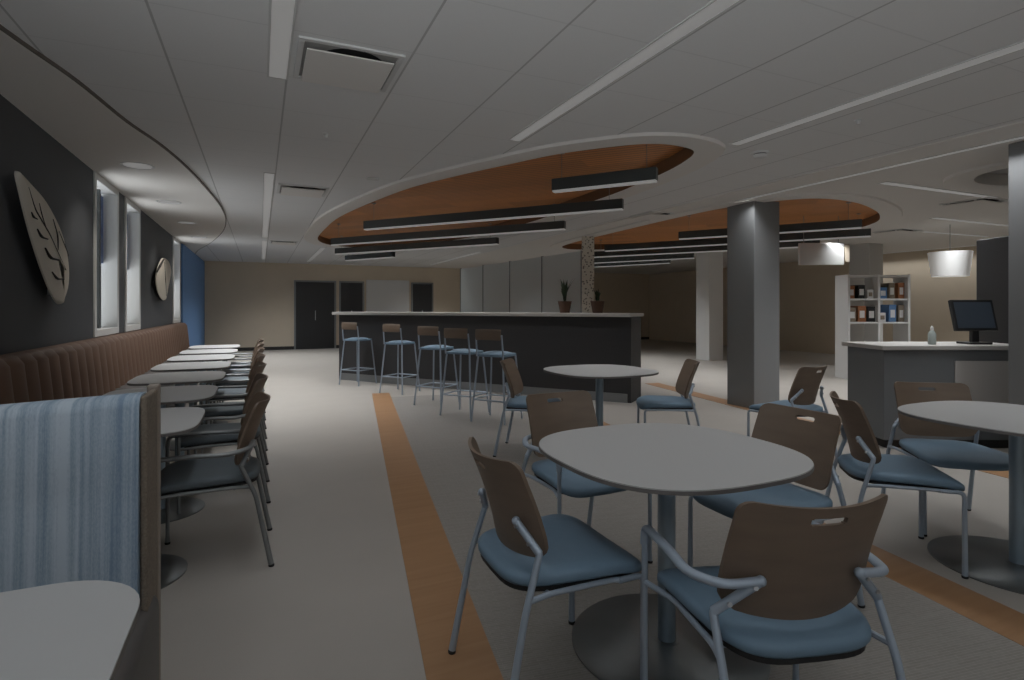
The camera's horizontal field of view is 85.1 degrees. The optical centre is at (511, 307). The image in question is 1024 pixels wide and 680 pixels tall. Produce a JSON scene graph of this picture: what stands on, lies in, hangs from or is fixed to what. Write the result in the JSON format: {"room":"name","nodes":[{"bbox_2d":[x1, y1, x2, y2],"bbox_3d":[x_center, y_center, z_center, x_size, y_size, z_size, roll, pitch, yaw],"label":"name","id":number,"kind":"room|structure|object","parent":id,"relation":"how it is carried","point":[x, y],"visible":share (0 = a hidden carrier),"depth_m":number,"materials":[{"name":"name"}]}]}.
{"room":"eatery","nodes":[
{"label":"eatery","id":0,"kind":"room"},
{"bbox_2d":[0,94,199,354],"bbox_3d":[-4.853,-0.170,6.861,0.200,2.900,20.500,0,0,-24],"label":"wall","id":1,"kind":"structure","parent":0,"point":[30,318],"depth_m":4.40,"materials":[{"name":"paint"}]},
{"bbox_2d":[14,171,68,303],"bbox_3d":[-3.415,-0.456,4.052,0.110,0.852,1.080,0,0,-24],"label":"relief","id":2,"kind":"object","parent":1,"relation":"attached to","point":[44,231],"visible":1,"depth_m":4.03,"materials":[{"name":"beige"}]},
{"bbox_2d":[93,171,118,336],"bbox_3d":[-4.406,-0.532,5.949,0.165,1.645,1.030,0,0,-24],"label":"window","id":3,"kind":"structure","parent":1,"relation":"in","point":[105,195],"depth_m":6.33,"materials":[{"name":"white"}]},
{"bbox_2d":[0,30,224,252],"bbox_3d":[-4.644,-1.366,7.888,1.026,0.022,13.800,0,0,-24],"label":"ceiling soffit","id":4,"kind":"object","parent":1,"relation":"attached to","point":[55,102],"depth_m":4.62,"materials":[{"name":"white paint"}]},
{"bbox_2d":[0,24,226,253],"bbox_3d":[-4.635,-1.365,7.891,1.034,0.018,13.805,0,0,-24],"label":"trim","id":5,"kind":"structure","parent":1,"relation":"attached to","point":[3,29],"depth_m":3.60,"materials":[{"name":"grey"}]},
{"bbox_2d":[124,196,140,331],"bbox_3d":[-4.955,-0.532,7.166,0.165,1.645,0.920,0,0,-24],"label":"window","id":6,"kind":"structure","parent":1,"relation":"in","point":[132,212],"depth_m":7.52,"materials":[{"name":"white"}]},
{"bbox_2d":[155,258,170,299],"bbox_3d":[-5.692,-0.474,9.094,0.109,0.696,1.603,0,0,-24],"label":"relief","id":7,"kind":"object","parent":1,"relation":"attached to","point":[163,272],"visible":1,"depth_m":8.96,"materials":[{"name":"beige"}]},
{"bbox_2d":[173,236,179,322],"bbox_3d":[-6.655,-0.532,10.930,0.165,1.645,1.000,0,0,-24],"label":"window","id":8,"kind":"structure","parent":1,"relation":"in","point":[176,243],"depth_m":11.33,"materials":[{"name":"white"}]},
{"bbox_2d":[181,244,204,346],"bbox_3d":[-7.927,-0.033,13.949,0.030,2.625,5.050,0,0,-24],"label":"wall","id":9,"kind":"structure","parent":1,"relation":"attached to","point":[192,266],"depth_m":13.52,"materials":[{"name":"blue"}]},
{"bbox_2d":[204,261,648,347],"bbox_3d":[-1.720,-0.170,19.604,16.400,2.900,0.150,0,0,-24],"label":"wall","id":10,"kind":"structure","parent":0,"point":[246,303],"depth_m":17.14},
{"bbox_2d":[294,280,335,348],"bbox_3d":[-6.162,0.210,17.488,1.247,2.140,0.049,0,0,-24],"label":"door","id":11,"kind":"structure","parent":10,"relation":"in","point":[314,301],"depth_m":17.47,"materials":[{"name":"black"}]},
{"bbox_2d":[339,281,363,311],"bbox_3d":[-5.154,0.210,17.943,0.782,2.140,0.049,0,0,-24],"label":"door","id":12,"kind":"structure","parent":10,"relation":"in","point":[351,293],"depth_m":17.94,"materials":[{"name":"black"}]},
{"bbox_2d":[366,280,408,311],"bbox_3d":[-4.093,-0.270,18.422,1.417,1.300,0.048,0,0,-24],"label":"board","id":13,"kind":"object","parent":10,"relation":"attached to","point":[381,295],"visible":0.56,"depth_m":18.39,"materials":[{"name":"white"}]},
{"bbox_2d":[411,282,432,311],"bbox_3d":[-3.038,0.210,18.898,0.763,2.140,0.049,0,0,-24],"label":"door","id":14,"kind":"structure","parent":10,"relation":"in","point":[421,293],"depth_m":18.88,"materials":[{"name":"black"}]},
{"bbox_2d":[0,0,1023,267],"bbox_3d":[-1.754,-1.375,8.260,6.600,0.001,20.500,0,0,-24],"label":"ceiling","id":15,"kind":"structure","parent":0,"point":[191,75],"depth_m":3.43,"materials":[{"name":"paint"}]},
{"bbox_2d":[262,172,274,236],"bbox_3d":[-3.626,-1.382,8.238,0.109,0.026,5.624,0,0,-24],"label":"recessed light","id":16,"kind":"object","parent":15,"relation":"in","point":[268,178],"visible":0.86,"depth_m":7.11,"materials":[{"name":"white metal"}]},
{"bbox_2d":[267,0,297,79],"bbox_3d":[-1.014,-1.382,2.477,0.117,0.026,1.874,0,0,-24],"label":"recessed light","id":17,"kind":"object","parent":15,"relation":"in","point":[282,13],"visible":0.97,"depth_m":2.82,"materials":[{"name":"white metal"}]},
{"bbox_2d":[276,183,328,197],"bbox_3d":[-2.442,-1.361,6.501,0.544,0.029,0.544,0,0,-24],"label":"ceiling vent","id":18,"kind":"object","parent":15,"relation":"in","point":[283,189],"visible":1,"depth_m":6.44,"materials":[{"name":"white metal"}]},
{"bbox_2d":[293,35,405,92],"bbox_3d":[-0.938,-1.361,3.170,0.544,0.029,0.544,0,0,-24],"label":"ceiling vent","id":19,"kind":"object","parent":15,"relation":"in","point":[317,61],"visible":1,"depth_m":3.10,"materials":[{"name":"white metal"}]},
{"bbox_2d":[303,132,725,247],"bbox_3d":[-1.159,-1.433,8.525,3.414,0.173,9.629,0,0,-24],"label":"trim","id":20,"kind":"structure","parent":15,"relation":"attached to","point":[699,151],"depth_m":5.47,"materials":[{"name":"white paint"}]},
{"bbox_2d":[320,144,684,238],"bbox_3d":[-1.159,-1.498,8.526,2.925,0.025,9.141,0,0,-24],"label":"ceiling panel","id":21,"kind":"object","parent":20,"relation":"attached to","point":[527,183],"visible":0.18,"depth_m":7.05,"materials":[{"name":"brown wood"}]},
{"bbox_2d":[345,252,394,260],"bbox_3d":[-3.253,-1.297,12.706,1.602,0.378,0.074,0,0,34],"label":"linear pendant","id":22,"kind":"object","parent":21,"relation":"hanging from","point":[382,255],"visible":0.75,"depth_m":12.63,"materials":[{"name":"grey metal"}]},
{"bbox_2d":[345,257,394,260],"bbox_3d":[-3.253,-1.117,12.706,1.590,0.018,0.068,0,0,34],"label":"diffuser","id":23,"kind":"object","parent":22,"relation":"attached to","point":[347,258],"depth_m":12.78,"materials":[{"name":"grey"}]},
{"bbox_2d":[335,224,498,254],"bbox_3d":[-1.948,-1.297,10.669,3.856,0.378,0.075,0,0,28],"label":"linear pendant","id":24,"kind":"object","parent":21,"relation":"hanging from","point":[495,240],"visible":0.98,"depth_m":10.51,"materials":[{"name":"grey metal"}]},
{"bbox_2d":[336,244,498,254],"bbox_3d":[-1.948,-1.117,10.669,3.844,0.018,0.068,0,0,28],"label":"diffuser","id":25,"kind":"object","parent":24,"relation":"attached to","point":[437,246],"depth_m":10.64,"materials":[{"name":"grey"}]},
{"bbox_2d":[331,216,565,245],"bbox_3d":[-1.224,-1.297,8.915,4.433,0.378,0.074,0,0,27],"label":"linear pendant","id":26,"kind":"object","parent":21,"relation":"hanging from","point":[554,225],"visible":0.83,"depth_m":8.71,"materials":[{"name":"grey metal"}]},
{"bbox_2d":[331,228,564,245],"bbox_3d":[-1.224,-1.117,8.915,4.421,0.018,0.068,0,0,27],"label":"diffuser","id":27,"kind":"object","parent":26,"relation":"attached to","point":[522,230],"depth_m":8.78,"materials":[{"name":"grey"}]},
{"bbox_2d":[363,198,623,230],"bbox_3d":[-0.421,-1.297,7.137,3.736,0.378,0.074,0,0,26],"label":"linear pendant","id":28,"kind":"object","parent":21,"relation":"hanging from","point":[609,205],"visible":0.85,"depth_m":6.96,"materials":[{"name":"grey metal"}]},
{"bbox_2d":[364,208,622,230],"bbox_3d":[-0.421,-1.117,7.137,3.724,0.018,0.068,0,0,26],"label":"diffuser","id":29,"kind":"object","parent":28,"relation":"attached to","point":[580,210],"depth_m":7.01,"materials":[{"name":"grey"}]},
{"bbox_2d":[552,144,657,192],"bbox_3d":[0.834,-1.297,5.133,0.994,0.378,0.074,0,0,28],"label":"linear pendant","id":30,"kind":"object","parent":21,"relation":"hanging from","point":[646,175],"visible":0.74,"depth_m":5.09,"materials":[{"name":"grey metal"}]},
{"bbox_2d":[552,179,656,192],"bbox_3d":[0.834,-1.117,5.133,0.982,0.018,0.068,0,0,28],"label":"diffuser","id":31,"kind":"object","parent":30,"relation":"attached to","point":[623,182],"depth_m":5.11,"materials":[{"name":"grey"}]},
{"bbox_2d":[508,0,741,141],"bbox_3d":[0.940,-1.382,2.536,0.114,0.026,4.474,0,0,-24],"label":"recessed light","id":32,"kind":"object","parent":15,"relation":"in","point":[714,8],"visible":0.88,"depth_m":3.09,"materials":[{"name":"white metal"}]},
{"bbox_2d":[729,40,1023,145],"bbox_3d":[2.568,-1.382,3.134,0.109,0.026,3.424,0,0,-24],"label":"recessed light","id":33,"kind":"object","parent":15,"relation":"in","point":[1016,47],"visible":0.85,"depth_m":3.50,"materials":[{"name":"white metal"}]},
{"bbox_2d":[161,339,1023,679],"bbox_3d":[2.509,1.329,10.239,16.200,0.102,20.600,0,0,-24],"label":"floor","id":34,"kind":"structure","parent":0,"point":[334,602],"depth_m":3.05,"materials":[{"name":"beige stone"}]},
{"bbox_2d":[0,580,139,679],"bbox_3d":[-1.165,0.910,0.563,1.260,0.740,0.745,0,0,-24],"label":"table","id":35,"kind":"object","parent":34,"relation":"on","point":[74,630],"visible":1,"depth_m":0.94,"materials":[{"name":"grey laminate"}]},
{"bbox_2d":[0,383,160,679],"bbox_3d":[-1.467,0.754,1.131,1.217,1.052,0.710,0,0,-24],"label":"bench","id":36,"kind":"object","parent":34,"relation":"on","point":[80,478],"visible":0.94,"depth_m":1.43,"materials":[{"name":"blue fabric"}]},
{"bbox_2d":[0,323,206,407],"bbox_3d":[-4.258,0.787,6.526,0.590,0.985,11.200,0,0,-24],"label":"banquette","id":37,"kind":"object","parent":34,"relation":"on","point":[99,366],"visible":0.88,"depth_m":4.81,"materials":[{"name":"brown"}]},
{"bbox_2d":[102,385,217,523],"bbox_3d":[-2.217,0.910,3.514,0.630,0.740,0.720,0,0,-24],"label":"table","id":38,"kind":"object","parent":34,"relation":"on","point":[190,506],"visible":0.36,"depth_m":3.52,"materials":[{"name":"laminate"}]},
{"bbox_2d":[127,371,225,461],"bbox_3d":[-2.610,0.910,4.384,0.630,0.740,0.720,0,0,-24],"label":"table","id":39,"kind":"object","parent":34,"relation":"on","point":[177,378],"visible":0.44,"depth_m":4.33,"materials":[{"name":"laminate"}]},
{"bbox_2d":[161,407,204,588],"bbox_3d":[-1.824,0.910,2.643,0.630,0.740,0.720,0,0,-24],"label":"table","id":40,"kind":"object","parent":34,"relation":"on","point":[176,420],"visible":0.27,"depth_m":2.71,"materials":[{"name":"grey laminate"}]},
{"bbox_2d":[150,361,230,450],"bbox_3d":[-3.003,0.910,5.255,0.630,0.740,0.720,0,0,-24],"label":"table","id":41,"kind":"object","parent":34,"relation":"on","point":[213,365],"visible":0.44,"depth_m":5.15,"materials":[{"name":"metal"}]},
{"bbox_2d":[167,354,234,424],"bbox_3d":[-3.396,0.910,6.125,0.630,0.740,0.720,0,0,-24],"label":"table","id":42,"kind":"object","parent":34,"relation":"on","point":[214,357],"visible":0.54,"depth_m":6.09,"materials":[{"name":"metal"}]},
{"bbox_2d":[179,349,237,403],"bbox_3d":[-3.789,0.910,6.995,0.630,0.740,0.720,0,0,-24],"label":"table","id":43,"kind":"object","parent":34,"relation":"on","point":[200,351],"visible":0.31,"depth_m":6.93,"materials":[{"name":"metal"}]},
{"bbox_2d":[188,344,239,370],"bbox_3d":[-4.182,0.910,7.866,0.630,0.740,0.720,0,0,-24],"label":"table","id":44,"kind":"object","parent":34,"relation":"on","point":[230,346],"visible":0.43,"depth_m":7.83,"materials":[{"name":"laminate"}]},
{"bbox_2d":[161,392,273,566],"bbox_3d":[-1.532,0.875,2.885,0.548,0.810,0.578,0,0,-24],"label":"armchair","id":45,"kind":"object","parent":34,"relation":"on","point":[192,474],"visible":0.87,"depth_m":2.78,"materials":[{"name":"wood"}]},
{"bbox_2d":[176,373,270,514],"bbox_3d":[-1.937,0.875,3.783,0.548,0.810,0.578,0,0,-24],"label":"armchair","id":46,"kind":"object","parent":34,"relation":"on","point":[216,440],"visible":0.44,"depth_m":3.65,"materials":[{"name":"grey paint"}]},
{"bbox_2d":[194,361,268,464],"bbox_3d":[-2.343,0.875,4.681,0.548,0.810,0.578,0,0,-24],"label":"armchair","id":47,"kind":"object","parent":34,"relation":"on","point":[218,411],"visible":0.41,"depth_m":4.55,"materials":[{"name":"grey paint"}]},
{"bbox_2d":[205,353,266,438],"bbox_3d":[-2.748,0.875,5.578,0.548,0.810,0.578,0,0,-24],"label":"armchair","id":48,"kind":"object","parent":34,"relation":"on","point":[260,356],"visible":0.3,"depth_m":5.45,"materials":[{"name":"grey paint"}]},
{"bbox_2d":[213,347,265,422],"bbox_3d":[-3.153,0.875,6.476,0.548,0.810,0.578,0,0,-24],"label":"armchair","id":49,"kind":"object","parent":34,"relation":"on","point":[260,349],"visible":0.3,"depth_m":6.33,"materials":[{"name":"grey paint"}]},
{"bbox_2d":[219,342,263,402],"bbox_3d":[-3.559,0.875,7.374,0.548,0.810,0.578,0,0,-24],"label":"armchair","id":50,"kind":"object","parent":34,"relation":"on","point":[259,344],"visible":0.28,"depth_m":7.24,"materials":[{"name":"grey paint"}]},
{"bbox_2d":[339,322,376,385],"bbox_3d":[-2.599,0.758,9.387,0.452,1.046,0.467,0,0,28],"label":"bar stool","id":51,"kind":"object","parent":34,"relation":"on","point":[345,325],"visible":1,"depth_m":9.27,"materials":[{"name":"silver metal"}]},
{"bbox_2d":[379,324,419,394],"bbox_3d":[-1.712,0.758,8.492,0.452,1.046,0.467,0,0,28],"label":"bar stool","id":52,"kind":"object","parent":34,"relation":"on","point":[385,327],"visible":0.98,"depth_m":8.38,"materials":[{"name":"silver metal"}]},
{"bbox_2d":[413,326,458,404],"bbox_3d":[-1.006,0.758,7.429,0.452,1.046,0.467,0,0,28],"label":"bar stool","id":53,"kind":"object","parent":34,"relation":"on","point":[421,330],"visible":0.94,"depth_m":7.31,"materials":[{"name":"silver metal"}]},
{"bbox_2d":[372,393,503,679],"bbox_3d":[-0.596,1.278,3.468,0.255,0.003,10.200,0,0,-16],"label":"floor stripe","id":54,"kind":"structure","parent":34,"relation":"on","point":[434,576],"depth_m":2.68,"materials":[{"name":"brown wood"}]},
{"bbox_2d":[439,328,488,418],"bbox_3d":[-0.573,0.758,6.727,0.452,1.046,0.467,0,0,28],"label":"bar stool","id":55,"kind":"object","parent":34,"relation":"on","point":[461,333],"visible":0.93,"depth_m":6.60,"materials":[{"name":"silver metal"}]},
{"bbox_2d":[332,312,643,402],"bbox_3d":[-0.654,0.675,8.931,5.384,1.210,0.690,0,0,28],"label":"bar counter","id":56,"kind":"object","parent":34,"relation":"on","point":[539,341],"depth_m":8.42,"materials":[{"name":"grey"}]},
{"bbox_2d":[558,279,573,312],"bbox_3d":[0.779,-0.186,8.212,0.215,0.511,0.238,0,0,-24],"label":"potted plant","id":57,"kind":"object","parent":56,"relation":"on","point":[564,306],"visible":1,"depth_m":8.16,"materials":[{"name":"green plant"}]},
{"bbox_2d":[590,289,604,312],"bbox_3d":[1.224,-0.106,7.983,0.210,0.352,0.210,0,0,-24],"label":"potted plant","id":58,"kind":"object","parent":56,"relation":"on","point":[597,306],"visible":1,"depth_m":7.92,"materials":[{"name":"green plant"}]},
{"bbox_2d":[470,329,522,424],"bbox_3d":[-0.177,0.758,6.366,0.452,1.046,0.467,0,0,28],"label":"bar stool","id":59,"kind":"object","parent":34,"relation":"on","point":[480,334],"visible":0.95,"depth_m":6.24,"materials":[{"name":"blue metal"}]},
{"bbox_2d":[460,250,581,312],"bbox_3d":[-0.035,0.165,11.300,0.042,2.230,4.851,0,0,-29],"label":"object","id":60,"kind":"object","parent":34,"relation":"on","point":[532,284],"visible":0.32,"depth_m":10.79,"materials":[{"name":"white"}]},
{"bbox_2d":[493,358,560,456],"bbox_3d":[0.154,0.873,4.985,0.548,0.810,0.521,0,0,12],"label":"cafe chair","id":61,"kind":"object","parent":34,"relation":"on","point":[514,386],"visible":0.75,"depth_m":4.97,"materials":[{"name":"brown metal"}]},
{"bbox_2d":[448,437,641,679],"bbox_3d":[0.114,0.873,1.948,0.548,0.810,0.521,0,0,-24],"label":"cafe chair","id":62,"kind":"object","parent":34,"relation":"on","point":[526,550],"visible":1,"depth_m":1.80,"materials":[{"name":"blue fabric"}]},
{"bbox_2d":[521,390,652,563],"bbox_3d":[0.343,0.873,2.903,0.578,0.810,0.548,0,0,-27],"label":"armchair","id":63,"kind":"object","parent":34,"relation":"on","point":[576,410],"visible":0.46,"depth_m":2.96,"materials":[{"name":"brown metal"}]},
{"bbox_2d":[582,236,593,312],"bbox_3d":[1.212,0.070,8.900,0.220,2.420,0.120,0,0,0],"label":"patterned panel","id":64,"kind":"object","parent":34,"relation":"on","point":[587,241],"visible":0.45,"depth_m":8.87,"materials":[{"name":"grey paint"}]},
{"bbox_2d":[543,364,658,425],"bbox_3d":[0.760,0.908,4.850,0.906,0.740,0.906,0,0,-24],"label":"cafe table","id":65,"kind":"object","parent":34,"relation":"on","point":[599,372],"visible":0.38,"depth_m":4.80,"materials":[{"name":"laminate"}]},
{"bbox_2d":[636,359,699,425],"bbox_3d":[1.406,0.873,4.997,0.548,0.810,0.521,0,0,6],"label":"cafe chair","id":66,"kind":"object","parent":34,"relation":"on","point":[684,386],"visible":0.91,"depth_m":4.89,"materials":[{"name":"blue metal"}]},
{"bbox_2d":[539,423,813,679],"bbox_3d":[0.590,0.908,2.130,0.906,0.740,0.906,0,0,-24],"label":"cafe table","id":67,"kind":"object","parent":34,"relation":"on","point":[669,461],"visible":0.88,"depth_m":2.06,"materials":[{"name":"grey laminate"}]},
{"bbox_2d":[696,252,722,360],"bbox_3d":[4.898,-0.048,13.838,0.450,2.655,0.450,0,0,-24],"label":"column","id":68,"kind":"structure","parent":34,"relation":"on","point":[709,265],"depth_m":13.66,"materials":[{"name":"white"}]},
{"bbox_2d":[727,201,778,407],"bbox_3d":[3.168,-0.048,7.337,0.450,2.655,0.450,0,0,-24],"label":"column","id":69,"kind":"structure","parent":34,"relation":"on","point":[752,227],"depth_m":7.16,"materials":[{"name":"grey"}]},
{"bbox_2d":[640,494,905,679],"bbox_3d":[0.726,0.873,1.581,0.578,0.810,0.548,0,0,-9],"label":"armchair","id":70,"kind":"object","parent":34,"relation":"on","point":[782,590],"visible":1,"depth_m":1.41,"materials":[{"name":"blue wood"}]},
{"bbox_2d":[688,403,864,607],"bbox_3d":[1.153,0.873,2.496,0.548,0.810,0.521,0,0,-26],"label":"cafe chair","id":71,"kind":"object","parent":34,"relation":"on","point":[778,424],"visible":0.57,"depth_m":2.49,"materials":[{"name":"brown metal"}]},
{"bbox_2d":[747,364,837,457],"bbox_3d":[2.364,0.875,4.728,0.521,0.810,0.548,0,0,-34],"label":"cafe chair","id":72,"kind":"object","parent":34,"relation":"on","point":[803,392],"visible":0.73,"depth_m":4.55,"materials":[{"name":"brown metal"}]},
{"bbox_2d":[603,422,1023,645],"bbox_3d":[1.572,1.278,3.868,0.255,0.003,9.800,0,0,-16],"label":"floor stripe","id":73,"kind":"structure","parent":34,"relation":"on","point":[995,616],"depth_m":2.47,"materials":[{"name":"brown wood"}]},
{"bbox_2d":[645,383,1008,477],"bbox_3d":[3.739,1.278,4.631,0.260,0.003,10.100,0,0,-16],"label":"trim","id":74,"kind":"structure","parent":34,"relation":"on","point":[1005,474],"depth_m":7.79,"materials":[{"name":"brown wood"}]},
{"bbox_2d":[849,243,882,341],"bbox_3d":[7.653,-0.048,12.066,0.450,2.655,0.450,0,0,-24],"label":"column","id":75,"kind":"structure","parent":34,"relation":"on","point":[865,258],"depth_m":11.93,"materials":[{"name":"grey"}]},
{"bbox_2d":[835,275,909,378],"bbox_3d":[6.581,0.340,10.200,1.120,1.880,0.400,0,0,0],"label":"shelving unit","id":76,"kind":"object","parent":34,"relation":"on","point":[901,330],"visible":0.58,"depth_m":10.13,"materials":[{"name":"white"}]},
{"bbox_2d":[880,305,895,321],"bbox_3d":[6.877,0.095,10.198,0.132,0.311,0.243,0,0,0],"label":"box","id":77,"kind":"object","parent":76,"relation":"on","point":[890,310],"visible":0.86,"depth_m":10.08,"materials":[{"name":"blue"}]},
{"bbox_2d":[818,391,968,578],"bbox_3d":[1.975,0.875,2.937,0.548,0.810,0.521,0,0,15],"label":"cafe chair","id":78,"kind":"object","parent":34,"relation":"on","point":[865,462],"visible":0.92,"depth_m":2.81,"materials":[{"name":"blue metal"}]},
{"bbox_2d":[841,342,1007,447],"bbox_3d":[4.039,0.810,5.345,1.400,0.940,0.630,0,0,0],"label":"reception desk","id":79,"kind":"object","parent":34,"relation":"on","point":[874,368],"depth_m":5.07,"materials":[{"name":"grey"}]},
{"bbox_2d":[841,342,1007,349],"bbox_3d":[4.039,0.360,5.345,1.400,0.040,0.630,0,0,0],"label":"countertop","id":80,"kind":"structure","parent":79,"relation":"on","point":[870,345],"depth_m":5.06,"materials":[{"name":"grey stone"}]},
{"bbox_2d":[948,300,997,344],"bbox_3d":[4.373,0.131,5.280,0.400,0.418,0.180,0,0,0],"label":"monitor","id":81,"kind":"object","parent":79,"relation":"on","point":[973,316],"visible":1,"depth_m":5.27,"materials":[{"name":"black plastic"}]},
{"bbox_2d":[881,381,1008,536],"bbox_3d":[2.595,0.875,3.325,0.521,0.810,0.548,0,0,12],"label":"cafe chair","id":82,"kind":"object","parent":34,"relation":"on","point":[953,454],"visible":0.65,"depth_m":3.44,"materials":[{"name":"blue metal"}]},
{"bbox_2d":[897,401,1023,594],"bbox_3d":[2.510,0.910,2.770,0.906,0.740,0.906,0,0,-24],"label":"cafe table","id":83,"kind":"object","parent":34,"relation":"on","point":[999,563],"visible":0.98,"depth_m":2.76,"materials":[{"name":"laminate"}]},
{"bbox_2d":[977,236,1007,343],"bbox_3d":[5.706,0.250,6.060,0.720,2.060,0.740,0,0,0],"label":"wall","id":84,"kind":"structure","parent":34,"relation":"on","point":[992,253],"depth_m":6.17,"materials":[{"name":"black"}]},
{"bbox_2d":[1008,141,1023,453],"bbox_3d":[4.456,-0.048,4.566,0.450,2.655,0.450,0,0,-24],"label":"column","id":85,"kind":"structure","parent":34,"relation":"on","point":[1015,150],"depth_m":4.64,"materials":[{"name":"grey"}]},
{"bbox_2d":[425,139,1023,273],"bbox_3d":[5.537,-1.375,11.552,9.400,0.001,20.500,0,0,-24],"label":"ceiling","id":86,"kind":"structure","parent":0,"point":[917,205],"depth_m":8.67,"materials":[{"name":"white paint"}]},
{"bbox_2d":[594,260,670,266],"bbox_3d":[3.086,-1.297,14.566,2.168,0.378,0.074,0,0,39],"label":"linear pendant","id":87,"kind":"object","parent":86,"relation":"hanging from","point":[657,261],"visible":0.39,"depth_m":14.50,"materials":[{"name":"grey metal"}]},
{"bbox_2d":[599,263,669,266],"bbox_3d":[3.086,-1.117,14.566,2.156,0.018,0.068,0,0,39],"label":"diffuser","id":88,"kind":"object","parent":87,"relation":"attached to","point":[608,264],"depth_m":14.63,"materials":[{"name":"grey"}]},
{"bbox_2d":[594,253,693,263],"bbox_3d":[3.059,-1.297,13.194,2.464,0.378,0.074,0,0,34],"label":"linear pendant","id":89,"kind":"object","parent":86,"relation":"hanging from","point":[682,255],"visible":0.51,"depth_m":13.10,"materials":[{"name":"grey metal"}]},
{"bbox_2d":[595,258,693,263],"bbox_3d":[3.059,-1.117,13.194,2.452,0.018,0.068,0,0,34],"label":"diffuser","id":90,"kind":"object","parent":89,"relation":"attached to","point":[627,259],"depth_m":13.29,"materials":[{"name":"grey"}]},
{"bbox_2d":[629,211,673,219],"bbox_3d":[2.114,-1.361,8.250,0.544,0.029,0.544,0,0,-24],"label":"ceiling vent","id":91,"kind":"object","parent":86,"relation":"in","point":[651,216],"visible":0.88,"depth_m":8.21,"materials":[{"name":"white metal"}]},
{"bbox_2d":[550,193,902,250],"bbox_3d":[3.636,-1.433,10.368,4.289,0.173,7.066,0,0,-24],"label":"trim","id":92,"kind":"structure","parent":86,"relation":"attached to","point":[888,213],"depth_m":7.80,"materials":[{"name":"white paint"}]},
{"bbox_2d":[570,198,877,243],"bbox_3d":[3.636,-1.498,10.368,3.759,0.025,6.537,0,0,-24],"label":"ceiling panel","id":93,"kind":"object","parent":92,"relation":"attached to","point":[793,211],"visible":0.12,"depth_m":9.26,"materials":[{"name":"brown wood"}]},
{"bbox_2d":[594,240,819,257],"bbox_3d":[3.682,-1.297,11.167,4.346,0.378,0.075,0,0,30],"label":"linear pendant","id":94,"kind":"object","parent":93,"relation":"hanging from","point":[792,244],"visible":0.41,"depth_m":11.31,"materials":[{"name":"grey metal"}]},
{"bbox_2d":[594,247,797,257],"bbox_3d":[3.682,-1.117,11.167,4.334,0.018,0.068,0,0,30],"label":"diffuser","id":95,"kind":"object","parent":94,"relation":"attached to","point":[706,249],"depth_m":11.44,"materials":[{"name":"grey"}]},
{"bbox_2d":[604,213,870,251],"bbox_3d":[3.706,-1.297,9.822,4.397,0.378,0.075,0,0,31],"label":"linear pendant","id":96,"kind":"object","parent":93,"relation":"hanging from","point":[854,233],"visible":0.81,"depth_m":9.82,"materials":[{"name":"grey metal"}]},
{"bbox_2d":[605,236,870,251],"bbox_3d":[3.706,-1.117,9.822,4.385,0.018,0.068,0,0,31],"label":"diffuser","id":97,"kind":"object","parent":96,"relation":"attached to","point":[806,238],"depth_m":9.96,"materials":[{"name":"grey"}]},
{"bbox_2d":[678,202,861,239],"bbox_3d":[3.790,-1.297,8.410,2.517,0.378,0.074,0,0,31],"label":"linear pendant","id":98,"kind":"object","parent":93,"relation":"hanging from","point":[855,223],"visible":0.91,"depth_m":8.13,"materials":[{"name":"grey metal"}]},
{"bbox_2d":[679,227,861,239],"bbox_3d":[3.790,-1.117,8.410,2.505,0.018,0.068,0,0,31],"label":"diffuser","id":99,"kind":"object","parent":98,"relation":"attached to","point":[808,229],"depth_m":8.19,"materials":[{"name":"grey"}]},
{"bbox_2d":[798,216,849,264],"bbox_3d":[5.031,-1.090,9.000,0.805,0.790,0.060,0,0,0],"label":"hanging sign","id":100,"kind":"object","parent":93,"relation":"hanging from","point":[838,253],"visible":0.94,"depth_m":8.97,"materials":[{"name":"white"}]},
{"bbox_2d":[577,120,1023,230],"bbox_3d":[3.493,-1.370,5.143,0.400,0.014,10.500,0,0,-24],"label":"trim","id":101,"kind":"structure","parent":86,"relation":"attached to","point":[1016,129],"depth_m":5.30,"materials":[{"name":"white paint"}]},
{"bbox_2d":[595,136,1023,232],"bbox_3d":[3.156,-1.382,6.582,0.084,0.026,7.824,0,0,-24],"label":"recessed light","id":102,"kind":"object","parent":86,"relation":"in","point":[1019,137],"visible":0.46,"depth_m":5.37,"materials":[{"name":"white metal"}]},
{"bbox_2d":[743,137,1023,199],"bbox_3d":[3.156,-1.378,6.582,0.060,0.014,7.800,0,0,-24],"label":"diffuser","id":103,"kind":"object","parent":102,"relation":"attached to","point":[1016,138],"depth_m":5.36,"materials":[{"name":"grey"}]},
{"bbox_2d":[877,181,1000,198],"bbox_3d":[5.043,-1.382,6.534,2.154,0.026,0.110,0,0,-23],"label":"recessed light","id":104,"kind":"object","parent":86,"relation":"in","point":[887,182],"visible":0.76,"depth_m":6.46,"materials":[{"name":"white metal"}]},
{"bbox_2d":[927,250,973,276],"bbox_3d":[7.221,-0.948,9.200,0.600,0.855,0.600,0,0,0],"label":"drum pendant","id":105,"kind":"object","parent":86,"relation":"hanging from","point":[957,263],"visible":1,"depth_m":8.99,"materials":[{"name":"white"}]},
{"bbox_2d":[939,197,1007,208],"bbox_3d":[6.006,-1.361,7.238,0.544,0.029,0.544,0,0,-24],"label":"ceiling vent","id":106,"kind":"object","parent":86,"relation":"in","point":[976,202],"visible":0.9,"depth_m":7.19,"materials":[{"name":"white metal"}]},
{"bbox_2d":[943,161,1007,190],"bbox_3d":[5.369,-1.433,5.708,1.760,0.173,1.440,0,0,-24],"label":"trim","id":107,"kind":"structure","parent":86,"relation":"attached to","point":[977,178],"depth_m":6.09,"materials":[{"name":"white paint"}]},
{"bbox_2d":[649,246,976,353],"bbox_3d":[9.889,-0.170,13.517,0.150,2.900,20.500,0,0,-24],"label":"wall","id":108,"kind":"structure","parent":0,"point":[806,292],"depth_m":15.98,"materials":[{"name":"paint"}]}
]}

